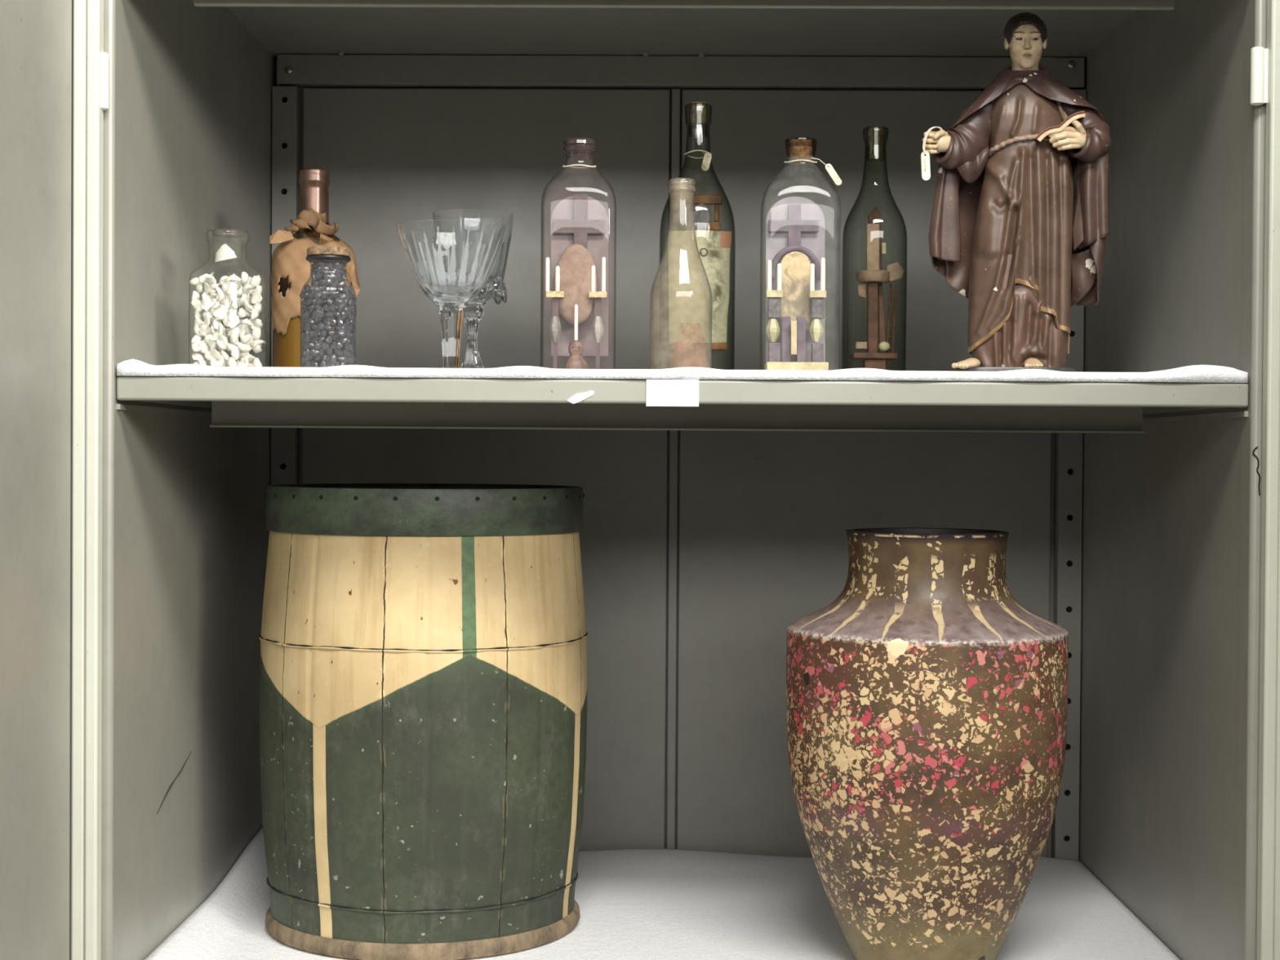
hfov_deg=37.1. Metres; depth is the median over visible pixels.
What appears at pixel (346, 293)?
bead
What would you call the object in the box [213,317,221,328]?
shell
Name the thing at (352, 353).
bead
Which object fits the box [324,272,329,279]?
bead
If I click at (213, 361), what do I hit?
shell
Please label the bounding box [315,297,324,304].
bead
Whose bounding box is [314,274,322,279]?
bead
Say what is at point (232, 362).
shell
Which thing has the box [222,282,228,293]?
shell
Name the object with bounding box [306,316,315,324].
bead
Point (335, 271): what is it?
bead
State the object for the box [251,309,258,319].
shell
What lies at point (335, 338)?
bead
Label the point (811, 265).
candle
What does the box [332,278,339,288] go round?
bead
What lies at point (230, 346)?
shell
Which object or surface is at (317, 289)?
bead
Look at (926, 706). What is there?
vase
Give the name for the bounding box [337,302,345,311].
bead
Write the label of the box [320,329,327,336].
bead
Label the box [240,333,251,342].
shell
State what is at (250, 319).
shell
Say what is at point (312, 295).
bead
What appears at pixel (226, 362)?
shell
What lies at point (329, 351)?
bead
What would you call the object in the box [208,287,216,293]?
shell
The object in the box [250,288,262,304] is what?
shell
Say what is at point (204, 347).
shell
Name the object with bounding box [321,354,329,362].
bead
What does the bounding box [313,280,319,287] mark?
bead
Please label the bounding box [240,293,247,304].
shell
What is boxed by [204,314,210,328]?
shell
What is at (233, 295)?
shell
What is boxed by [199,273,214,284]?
shell
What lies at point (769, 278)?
candle
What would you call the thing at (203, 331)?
shell
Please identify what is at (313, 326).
bead
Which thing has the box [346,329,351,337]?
bead
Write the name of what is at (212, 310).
shell
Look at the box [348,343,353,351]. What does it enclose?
bead
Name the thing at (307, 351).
bead
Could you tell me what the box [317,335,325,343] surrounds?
bead
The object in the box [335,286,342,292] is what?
bead
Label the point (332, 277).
bead
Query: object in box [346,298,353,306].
bead
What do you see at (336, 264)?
bead
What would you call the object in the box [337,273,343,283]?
bead
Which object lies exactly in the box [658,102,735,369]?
wine bottle
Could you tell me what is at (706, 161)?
paper tag
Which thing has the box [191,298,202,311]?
shell
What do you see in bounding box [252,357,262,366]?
shell
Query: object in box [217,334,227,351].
shell
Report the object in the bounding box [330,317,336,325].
bead
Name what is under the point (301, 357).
bead
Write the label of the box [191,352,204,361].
shell
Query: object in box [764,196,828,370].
altar
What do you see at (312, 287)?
bead
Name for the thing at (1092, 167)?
drape
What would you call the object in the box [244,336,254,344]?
shell
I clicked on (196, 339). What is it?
shell
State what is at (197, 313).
shell
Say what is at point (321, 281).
bead
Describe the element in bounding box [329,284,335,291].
bead
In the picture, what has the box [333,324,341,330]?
bead
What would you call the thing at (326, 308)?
bead
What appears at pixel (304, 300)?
bead
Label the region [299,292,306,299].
bead
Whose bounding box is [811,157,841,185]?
paper tag
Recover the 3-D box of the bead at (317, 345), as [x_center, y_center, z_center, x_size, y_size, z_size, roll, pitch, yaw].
[-0.268,-0.111,1.584,0.006,0.009,0.007,0,1,-22]
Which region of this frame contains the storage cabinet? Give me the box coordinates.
[0,0,1279,959]
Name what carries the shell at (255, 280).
in the bottle at (224, 252)
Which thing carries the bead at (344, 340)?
in the jar
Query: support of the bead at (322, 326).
in the jar
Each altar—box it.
[545,194,608,368]
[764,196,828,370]
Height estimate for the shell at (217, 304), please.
0.007 m
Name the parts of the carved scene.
arm, post, knob, ladder rail, ladder rail, arm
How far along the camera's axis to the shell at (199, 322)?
1.60 m
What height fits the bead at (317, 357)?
0.007 m
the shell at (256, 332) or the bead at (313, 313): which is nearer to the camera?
the bead at (313, 313)
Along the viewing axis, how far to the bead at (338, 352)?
1.58 m
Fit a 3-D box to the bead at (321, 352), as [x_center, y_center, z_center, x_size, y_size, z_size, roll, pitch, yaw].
[-0.265,-0.106,1.584,0.004,0.007,0.006,1,1,17]
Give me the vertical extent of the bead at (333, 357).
0.009 m
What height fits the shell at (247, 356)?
0.010 m
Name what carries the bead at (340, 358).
in the jar
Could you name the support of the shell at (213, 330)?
in the bottle at (224, 252)
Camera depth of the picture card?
1.71 m
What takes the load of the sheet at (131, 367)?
on the shelf
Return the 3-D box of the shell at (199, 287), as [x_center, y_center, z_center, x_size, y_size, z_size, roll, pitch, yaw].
[-0.371,-0.163,1.602,0.005,0.011,0.008,0,1,-23]
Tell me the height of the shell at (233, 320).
0.013 m
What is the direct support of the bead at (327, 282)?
in the jar
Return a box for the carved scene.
[850,206,903,369]
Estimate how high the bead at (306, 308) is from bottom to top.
0.006 m
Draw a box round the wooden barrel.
[258,483,587,959]
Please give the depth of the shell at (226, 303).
1.59 m
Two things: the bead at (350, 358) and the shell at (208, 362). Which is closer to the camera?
the bead at (350, 358)
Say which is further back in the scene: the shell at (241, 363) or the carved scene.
the carved scene
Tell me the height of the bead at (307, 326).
0.008 m
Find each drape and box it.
[956,146,989,183]
[1076,151,1109,248]
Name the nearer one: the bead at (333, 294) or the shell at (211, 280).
the bead at (333, 294)
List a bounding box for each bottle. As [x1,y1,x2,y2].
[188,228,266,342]
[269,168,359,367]
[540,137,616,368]
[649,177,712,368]
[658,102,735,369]
[760,137,840,369]
[841,125,906,370]
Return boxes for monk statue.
[922,12,1111,372]
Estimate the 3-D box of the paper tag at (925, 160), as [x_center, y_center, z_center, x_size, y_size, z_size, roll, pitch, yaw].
[0.243,-0.271,1.577,0.020,0.045,0.007,0,1,-24]
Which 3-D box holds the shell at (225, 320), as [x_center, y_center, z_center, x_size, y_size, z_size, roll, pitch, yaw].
[-0.346,-0.134,1.593,0.008,0.012,0.005,1,1,34]
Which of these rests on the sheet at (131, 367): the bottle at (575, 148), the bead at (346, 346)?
the bottle at (575, 148)
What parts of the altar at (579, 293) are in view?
bracket post, lantern post, bracket post, lantern post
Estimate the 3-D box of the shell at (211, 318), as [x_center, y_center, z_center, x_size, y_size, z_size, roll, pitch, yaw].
[-0.363,-0.135,1.616,0.007,0.009,0.010,0,1,6]
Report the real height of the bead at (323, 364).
0.009 m
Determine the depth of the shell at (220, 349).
1.64 m
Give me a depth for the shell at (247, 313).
1.62 m
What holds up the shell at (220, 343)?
in the bottle at (224, 252)
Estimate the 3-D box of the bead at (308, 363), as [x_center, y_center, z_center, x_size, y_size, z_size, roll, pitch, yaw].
[-0.276,-0.096,1.588,0.006,0.008,0.007,0,1,-38]
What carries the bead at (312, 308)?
in the jar
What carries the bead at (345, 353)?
in the jar
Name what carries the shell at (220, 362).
in the bottle at (224, 252)
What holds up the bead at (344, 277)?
in the jar
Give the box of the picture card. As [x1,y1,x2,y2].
[667,230,731,342]
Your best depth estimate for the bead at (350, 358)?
1.60 m
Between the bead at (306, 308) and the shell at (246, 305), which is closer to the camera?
the bead at (306, 308)
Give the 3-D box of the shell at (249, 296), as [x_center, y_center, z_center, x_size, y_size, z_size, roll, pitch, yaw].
[-0.336,-0.155,1.627,0.006,0.012,0.013,1,1,21]
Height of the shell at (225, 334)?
0.014 m
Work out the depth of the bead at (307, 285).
1.60 m
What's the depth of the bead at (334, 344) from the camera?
1.58 m
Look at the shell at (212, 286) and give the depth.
1.59 m
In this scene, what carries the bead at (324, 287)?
in the jar
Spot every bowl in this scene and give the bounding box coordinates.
[395,219,507,303]
[432,208,513,302]
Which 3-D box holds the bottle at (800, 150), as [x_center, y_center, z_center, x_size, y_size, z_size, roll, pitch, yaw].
[0.135,-0.188,1.606,0.066,0.198,0.049,0,1,1]
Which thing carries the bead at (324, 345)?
in the jar
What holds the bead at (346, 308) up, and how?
in the jar
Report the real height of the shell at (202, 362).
0.010 m
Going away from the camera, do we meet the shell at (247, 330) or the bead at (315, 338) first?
the bead at (315, 338)
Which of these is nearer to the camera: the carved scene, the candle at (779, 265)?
the candle at (779, 265)
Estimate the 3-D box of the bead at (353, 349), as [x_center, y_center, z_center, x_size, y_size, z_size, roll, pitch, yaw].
[-0.243,-0.111,1.604,0.006,0.009,0.008,1,1,21]
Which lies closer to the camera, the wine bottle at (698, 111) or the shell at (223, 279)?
the shell at (223, 279)
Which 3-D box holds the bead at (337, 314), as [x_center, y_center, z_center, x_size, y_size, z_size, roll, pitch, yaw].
[-0.252,-0.138,1.586,0.005,0.007,0.005,1,1,26]
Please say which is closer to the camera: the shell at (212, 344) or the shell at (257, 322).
the shell at (212, 344)
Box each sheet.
[116,359,1248,383]
[144,826,1179,959]
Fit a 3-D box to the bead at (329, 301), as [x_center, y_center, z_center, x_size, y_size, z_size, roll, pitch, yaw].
[-0.258,-0.148,1.583,0.006,0.007,0.005,0,1,-12]
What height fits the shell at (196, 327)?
0.013 m
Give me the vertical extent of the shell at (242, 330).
0.012 m
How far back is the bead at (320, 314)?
1.58 m
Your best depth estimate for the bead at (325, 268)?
1.59 m
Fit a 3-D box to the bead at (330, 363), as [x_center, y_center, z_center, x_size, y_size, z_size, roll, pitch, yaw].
[-0.257,-0.097,1.584,0.008,0.007,0.006,1,1,17]
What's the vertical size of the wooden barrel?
0.414 m
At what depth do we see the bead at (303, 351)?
1.59 m
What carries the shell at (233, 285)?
in the bottle at (224, 252)
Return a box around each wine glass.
[395,219,507,368]
[432,208,513,368]
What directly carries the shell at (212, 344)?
in the bottle at (224, 252)
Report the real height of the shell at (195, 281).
0.007 m
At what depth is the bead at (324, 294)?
1.58 m
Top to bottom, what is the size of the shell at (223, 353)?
0.009 m
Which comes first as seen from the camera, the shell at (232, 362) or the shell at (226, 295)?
the shell at (232, 362)
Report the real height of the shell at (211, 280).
0.009 m
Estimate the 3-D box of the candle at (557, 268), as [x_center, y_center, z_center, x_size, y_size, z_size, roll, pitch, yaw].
[-0.069,-0.170,1.605,0.004,0.021,0.004,0,1,1]
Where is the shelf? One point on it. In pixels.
(233, 402)
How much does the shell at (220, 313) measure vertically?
0.012 m
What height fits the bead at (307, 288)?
0.007 m
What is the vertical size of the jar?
0.103 m
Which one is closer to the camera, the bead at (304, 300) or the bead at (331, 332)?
the bead at (331, 332)
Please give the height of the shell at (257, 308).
0.010 m
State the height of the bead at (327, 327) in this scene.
0.006 m
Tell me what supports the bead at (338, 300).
in the jar
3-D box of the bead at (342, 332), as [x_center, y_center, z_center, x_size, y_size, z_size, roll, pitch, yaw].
[-0.248,-0.123,1.588,0.007,0.008,0.008,1,1,27]
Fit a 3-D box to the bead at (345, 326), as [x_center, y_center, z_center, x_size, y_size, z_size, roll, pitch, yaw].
[-0.247,-0.127,1.591,0.007,0.008,0.008,1,1,25]
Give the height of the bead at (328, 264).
0.007 m
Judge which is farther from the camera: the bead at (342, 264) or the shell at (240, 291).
the shell at (240, 291)
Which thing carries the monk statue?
on the sheet at (131, 367)
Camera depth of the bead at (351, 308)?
1.60 m
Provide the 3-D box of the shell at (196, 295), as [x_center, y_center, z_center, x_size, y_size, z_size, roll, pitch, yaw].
[-0.374,-0.155,1.604,0.006,0.010,0.009,0,1,-3]
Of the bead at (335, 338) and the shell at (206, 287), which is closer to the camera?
the bead at (335, 338)
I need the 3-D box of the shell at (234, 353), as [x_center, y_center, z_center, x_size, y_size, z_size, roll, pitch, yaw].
[-0.339,-0.106,1.589,0.005,0.012,0.010,0,1,-45]
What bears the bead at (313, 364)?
in the jar
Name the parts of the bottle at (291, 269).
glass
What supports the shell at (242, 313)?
in the bottle at (224, 252)
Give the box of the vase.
[786,528,1068,959]
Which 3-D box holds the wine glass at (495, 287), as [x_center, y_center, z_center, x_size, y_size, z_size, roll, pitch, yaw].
[-0.152,-0.168,1.735,0.073,0.149,0.073,1,1,36]
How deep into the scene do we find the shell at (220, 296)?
1.59 m
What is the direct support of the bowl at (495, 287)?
on the wine glass at (495, 287)
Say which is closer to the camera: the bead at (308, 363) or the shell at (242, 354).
the bead at (308, 363)
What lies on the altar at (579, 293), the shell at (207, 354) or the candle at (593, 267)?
the candle at (593, 267)
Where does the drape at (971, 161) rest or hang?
hanging from the monk statue
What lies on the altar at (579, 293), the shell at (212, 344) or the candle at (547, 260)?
the candle at (547, 260)
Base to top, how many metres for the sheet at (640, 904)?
0.040 m
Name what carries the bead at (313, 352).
in the jar
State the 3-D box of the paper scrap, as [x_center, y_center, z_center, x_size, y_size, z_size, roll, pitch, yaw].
[0.052,-0.236,1.717,0.022,0.028,0.007,0,1,1]
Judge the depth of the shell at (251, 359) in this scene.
1.62 m
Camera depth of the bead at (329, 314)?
1.58 m
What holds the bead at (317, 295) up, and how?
in the jar
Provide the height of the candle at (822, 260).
0.028 m
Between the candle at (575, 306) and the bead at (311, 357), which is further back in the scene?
the candle at (575, 306)
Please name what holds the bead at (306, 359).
in the jar
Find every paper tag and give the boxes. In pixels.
[701,152,711,170]
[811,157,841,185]
[920,126,943,180]
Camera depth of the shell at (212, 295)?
1.59 m
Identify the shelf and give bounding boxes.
[116,376,1248,433]
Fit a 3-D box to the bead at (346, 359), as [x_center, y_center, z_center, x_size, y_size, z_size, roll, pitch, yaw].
[-0.246,-0.101,1.592,0.005,0.007,0.006,1,1,22]
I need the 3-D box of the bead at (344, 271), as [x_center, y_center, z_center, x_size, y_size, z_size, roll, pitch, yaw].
[-0.252,-0.175,1.605,0.007,0.007,0.007,1,1,38]
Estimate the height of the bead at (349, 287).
0.008 m
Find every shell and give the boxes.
[189,277,204,284]
[191,290,199,300]
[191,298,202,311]
[191,334,201,343]
[191,340,200,351]
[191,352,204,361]
[193,322,204,337]
[194,307,201,318]
[194,314,204,326]
[195,280,202,293]
[198,324,212,335]
[198,339,209,353]
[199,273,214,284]
[199,358,206,365]
[201,291,208,301]
[201,296,213,311]
[202,311,213,318]
[204,275,217,284]
[204,282,209,293]
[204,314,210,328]
[204,333,216,343]
[204,350,214,360]
[204,359,210,365]
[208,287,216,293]
[208,298,216,311]
[208,337,216,350]
[209,293,217,298]
[209,317,214,325]
[209,349,221,359]
[210,282,220,290]
[210,307,219,315]
[210,324,216,333]
[210,356,218,366]
[211,330,218,341]
[212,302,220,308]
[213,305,228,319]
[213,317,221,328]
[215,286,226,302]
[215,355,225,366]
[216,325,229,338]
[216,338,227,349]
[216,343,223,351]
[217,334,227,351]
[218,322,223,334]
[219,275,230,284]
[220,350,229,360]
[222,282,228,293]
[222,314,228,327]
[223,298,230,310]
[224,294,231,305]
[225,356,231,366]
[226,274,239,281]
[226,280,237,295]
[226,342,239,350]
[227,313,239,328]
[227,326,239,336]
[228,307,236,315]
[228,357,237,366]
[229,289,238,301]
[230,328,239,344]
[231,297,239,309]
[231,346,239,359]
[235,278,243,289]
[235,295,243,307]
[236,342,251,352]
[237,284,243,297]
[237,307,246,317]
[237,357,248,366]
[238,324,244,337]
[238,351,249,360]
[239,318,252,326]
[240,271,248,284]
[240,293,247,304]
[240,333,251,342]
[241,284,252,294]
[241,306,251,316]
[243,298,252,311]
[244,304,254,312]
[244,324,252,334]
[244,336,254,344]
[244,353,252,363]
[246,293,252,304]
[246,362,253,366]
[248,275,261,289]
[248,318,254,329]
[248,355,256,362]
[249,340,262,353]
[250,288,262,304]
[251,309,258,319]
[251,325,261,340]
[251,339,266,347]
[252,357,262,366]
[253,284,262,293]
[253,302,261,312]
[253,319,262,327]
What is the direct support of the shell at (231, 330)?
in the bottle at (224, 252)
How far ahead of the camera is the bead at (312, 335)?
1.58 m
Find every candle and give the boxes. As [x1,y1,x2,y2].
[545,257,549,291]
[555,266,559,291]
[573,304,577,340]
[591,265,595,291]
[601,257,605,291]
[766,259,772,290]
[777,263,782,290]
[809,263,814,290]
[820,257,825,290]
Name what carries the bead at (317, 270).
in the jar
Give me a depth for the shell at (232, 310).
1.59 m
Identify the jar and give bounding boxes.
[300,245,355,363]
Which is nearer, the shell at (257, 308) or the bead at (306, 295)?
the bead at (306, 295)
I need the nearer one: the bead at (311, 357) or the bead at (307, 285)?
the bead at (311, 357)
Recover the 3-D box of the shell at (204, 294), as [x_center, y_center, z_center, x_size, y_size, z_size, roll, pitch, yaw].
[-0.365,-0.153,1.600,0.005,0.010,0.013,0,1,-8]
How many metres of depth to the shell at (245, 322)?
1.60 m
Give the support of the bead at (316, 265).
in the jar
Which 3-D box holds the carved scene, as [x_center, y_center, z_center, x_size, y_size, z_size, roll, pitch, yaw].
[0.213,-0.168,1.705,0.046,0.154,0.032,0,1,1]
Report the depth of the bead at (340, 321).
1.58 m
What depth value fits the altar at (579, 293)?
1.62 m
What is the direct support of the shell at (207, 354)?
in the bottle at (224, 252)
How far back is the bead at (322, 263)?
1.59 m
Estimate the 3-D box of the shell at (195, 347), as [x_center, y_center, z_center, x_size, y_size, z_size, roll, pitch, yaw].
[-0.372,-0.113,1.601,0.009,0.012,0.010,0,1,-41]
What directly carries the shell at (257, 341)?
in the bottle at (224, 252)
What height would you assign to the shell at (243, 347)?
0.009 m
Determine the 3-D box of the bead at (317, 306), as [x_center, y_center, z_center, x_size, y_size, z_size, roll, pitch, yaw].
[-0.267,-0.143,1.583,0.004,0.006,0.006,0,1,-42]
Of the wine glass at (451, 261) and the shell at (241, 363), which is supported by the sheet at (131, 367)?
the wine glass at (451, 261)
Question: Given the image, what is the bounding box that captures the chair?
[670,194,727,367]
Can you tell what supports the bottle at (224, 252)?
on the sheet at (131, 367)
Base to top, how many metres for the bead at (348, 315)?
0.008 m
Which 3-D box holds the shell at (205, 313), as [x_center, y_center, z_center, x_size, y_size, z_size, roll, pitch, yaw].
[-0.363,-0.139,1.600,0.007,0.007,0.011,0,1,-28]
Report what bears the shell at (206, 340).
in the bottle at (224, 252)
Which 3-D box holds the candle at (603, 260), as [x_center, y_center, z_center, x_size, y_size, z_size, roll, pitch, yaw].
[-0.030,-0.173,1.602,0.004,0.029,0.004,0,1,-44]
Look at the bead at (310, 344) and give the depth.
1.58 m
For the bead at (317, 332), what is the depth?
1.58 m
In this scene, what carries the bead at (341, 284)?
in the jar
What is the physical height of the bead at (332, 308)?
0.007 m
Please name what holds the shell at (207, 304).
in the bottle at (224, 252)
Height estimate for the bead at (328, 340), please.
0.008 m
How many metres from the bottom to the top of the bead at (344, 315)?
0.007 m
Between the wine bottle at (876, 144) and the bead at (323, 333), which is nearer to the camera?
the bead at (323, 333)
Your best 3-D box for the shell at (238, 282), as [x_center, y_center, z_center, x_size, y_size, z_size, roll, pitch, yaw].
[-0.342,-0.168,1.629,0.010,0.010,0.010,0,1,3]
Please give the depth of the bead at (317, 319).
1.58 m
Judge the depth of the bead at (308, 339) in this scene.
1.59 m
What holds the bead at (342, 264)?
in the jar
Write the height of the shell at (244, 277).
0.011 m
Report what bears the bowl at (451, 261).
on the wine glass at (451, 261)
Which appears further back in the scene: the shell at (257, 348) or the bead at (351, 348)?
the shell at (257, 348)
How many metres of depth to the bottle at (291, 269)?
1.74 m
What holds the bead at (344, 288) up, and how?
in the jar
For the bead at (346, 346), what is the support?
in the jar
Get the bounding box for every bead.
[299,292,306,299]
[299,355,304,363]
[301,348,305,356]
[302,297,307,305]
[302,342,310,350]
[303,284,310,292]
[303,291,310,298]
[303,304,310,311]
[303,310,312,319]
[303,322,311,332]
[303,355,309,363]
[304,334,311,342]
[305,286,311,292]
[305,348,311,355]
[305,360,312,367]
[306,298,312,305]
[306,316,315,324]
[308,290,315,299]
[308,304,316,313]
[308,342,313,348]
[308,355,314,360]
[309,284,315,291]
[309,347,318,356]
[310,330,314,337]
[310,360,318,367]
[311,271,316,281]
[311,310,315,319]
[311,324,318,329]
[311,336,319,343]
[312,261,319,268]
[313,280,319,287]
[313,286,321,292]
[313,328,320,336]
[313,341,320,351]
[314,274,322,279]
[314,316,321,323]
[314,354,320,362]
[315,266,324,275]
[315,291,321,299]
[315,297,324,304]
[315,303,321,310]
[315,309,324,319]
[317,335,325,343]
[318,260,325,266]
[318,323,325,330]
[318,348,324,356]
[319,279,324,285]
[320,265,329,274]
[320,290,328,298]
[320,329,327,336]
[320,342,328,351]
[320,360,327,367]
[321,284,327,291]
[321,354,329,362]
[322,304,329,311]
[323,316,331,326]
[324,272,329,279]
[324,278,332,287]
[324,324,333,330]
[324,335,332,345]
[325,261,333,268]
[325,297,333,305]
[325,311,333,317]
[326,347,333,355]
[326,360,335,366]
[328,291,336,297]
[328,329,336,336]
[328,353,336,363]
[329,273,337,282]
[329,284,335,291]
[329,303,335,312]
[329,341,337,349]
[330,267,339,275]
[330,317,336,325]
[332,261,342,270]
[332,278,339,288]
[332,334,339,342]
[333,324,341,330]
[333,348,342,355]
[334,311,341,318]
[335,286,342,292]
[335,297,342,304]
[336,293,346,299]
[336,315,343,325]
[336,341,342,349]
[336,355,344,362]
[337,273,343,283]
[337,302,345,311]
[337,328,347,337]
[338,280,344,288]
[339,262,346,268]
[339,360,346,365]
[340,311,346,319]
[340,323,349,330]
[340,334,348,343]
[341,268,346,273]
[342,273,346,280]
[342,286,349,292]
[342,290,351,301]
[342,305,350,313]
[342,317,351,324]
[342,342,350,350]
[342,349,348,357]
[344,356,349,362]
[345,285,351,292]
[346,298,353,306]
[346,312,351,319]
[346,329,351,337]
[346,356,352,363]
[347,305,354,313]
[347,343,355,353]
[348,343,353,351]
[350,351,354,358]
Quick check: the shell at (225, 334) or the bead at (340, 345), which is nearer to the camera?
the bead at (340, 345)
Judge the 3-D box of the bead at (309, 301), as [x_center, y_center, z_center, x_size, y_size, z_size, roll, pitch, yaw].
[-0.275,-0.148,1.587,0.007,0.006,0.005,1,1,38]
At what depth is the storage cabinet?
1.92 m
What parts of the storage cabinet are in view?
door, support rail, panel, perforated post, panel, rail, panel, perforated post, panel, support rail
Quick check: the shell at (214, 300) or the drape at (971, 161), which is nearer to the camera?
the drape at (971, 161)
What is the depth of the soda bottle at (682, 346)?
1.58 m
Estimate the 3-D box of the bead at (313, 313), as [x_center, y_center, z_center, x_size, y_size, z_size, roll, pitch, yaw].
[-0.270,-0.137,1.584,0.006,0.008,0.005,0,1,-33]
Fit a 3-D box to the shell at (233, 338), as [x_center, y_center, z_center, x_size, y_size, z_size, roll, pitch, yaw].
[-0.338,-0.120,1.589,0.008,0.014,0.008,0,1,-39]
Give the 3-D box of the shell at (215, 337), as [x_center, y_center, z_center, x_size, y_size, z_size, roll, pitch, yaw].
[-0.355,-0.120,1.595,0.008,0.009,0.008,0,1,-28]
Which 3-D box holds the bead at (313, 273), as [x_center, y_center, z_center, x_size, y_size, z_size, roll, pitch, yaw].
[-0.272,-0.170,1.594,0.006,0.010,0.007,1,1,27]
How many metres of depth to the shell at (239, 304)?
1.63 m
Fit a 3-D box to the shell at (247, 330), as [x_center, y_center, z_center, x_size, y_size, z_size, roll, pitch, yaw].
[-0.337,-0.128,1.628,0.013,0.009,0.007,0,1,-2]
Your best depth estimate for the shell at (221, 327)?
1.59 m
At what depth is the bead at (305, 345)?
1.59 m
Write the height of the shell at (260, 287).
0.009 m
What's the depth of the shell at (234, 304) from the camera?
1.59 m
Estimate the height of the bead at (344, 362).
0.007 m
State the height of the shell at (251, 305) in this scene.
0.007 m
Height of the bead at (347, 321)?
0.007 m
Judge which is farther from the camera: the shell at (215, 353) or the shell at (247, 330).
the shell at (247, 330)
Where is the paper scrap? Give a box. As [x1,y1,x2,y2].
[685,203,709,230]
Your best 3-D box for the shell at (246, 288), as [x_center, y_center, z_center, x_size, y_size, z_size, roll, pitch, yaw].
[-0.331,-0.159,1.605,0.010,0.011,0.009,1,1,33]
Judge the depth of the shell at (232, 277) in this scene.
1.59 m
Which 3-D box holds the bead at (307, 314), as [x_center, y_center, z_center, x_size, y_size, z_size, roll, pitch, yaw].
[-0.277,-0.138,1.588,0.008,0.008,0.005,0,1,-17]
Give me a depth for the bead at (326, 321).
1.58 m
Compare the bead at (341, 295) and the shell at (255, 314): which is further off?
the shell at (255, 314)
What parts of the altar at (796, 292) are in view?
post, post, picture panel, post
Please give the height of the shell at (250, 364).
0.007 m

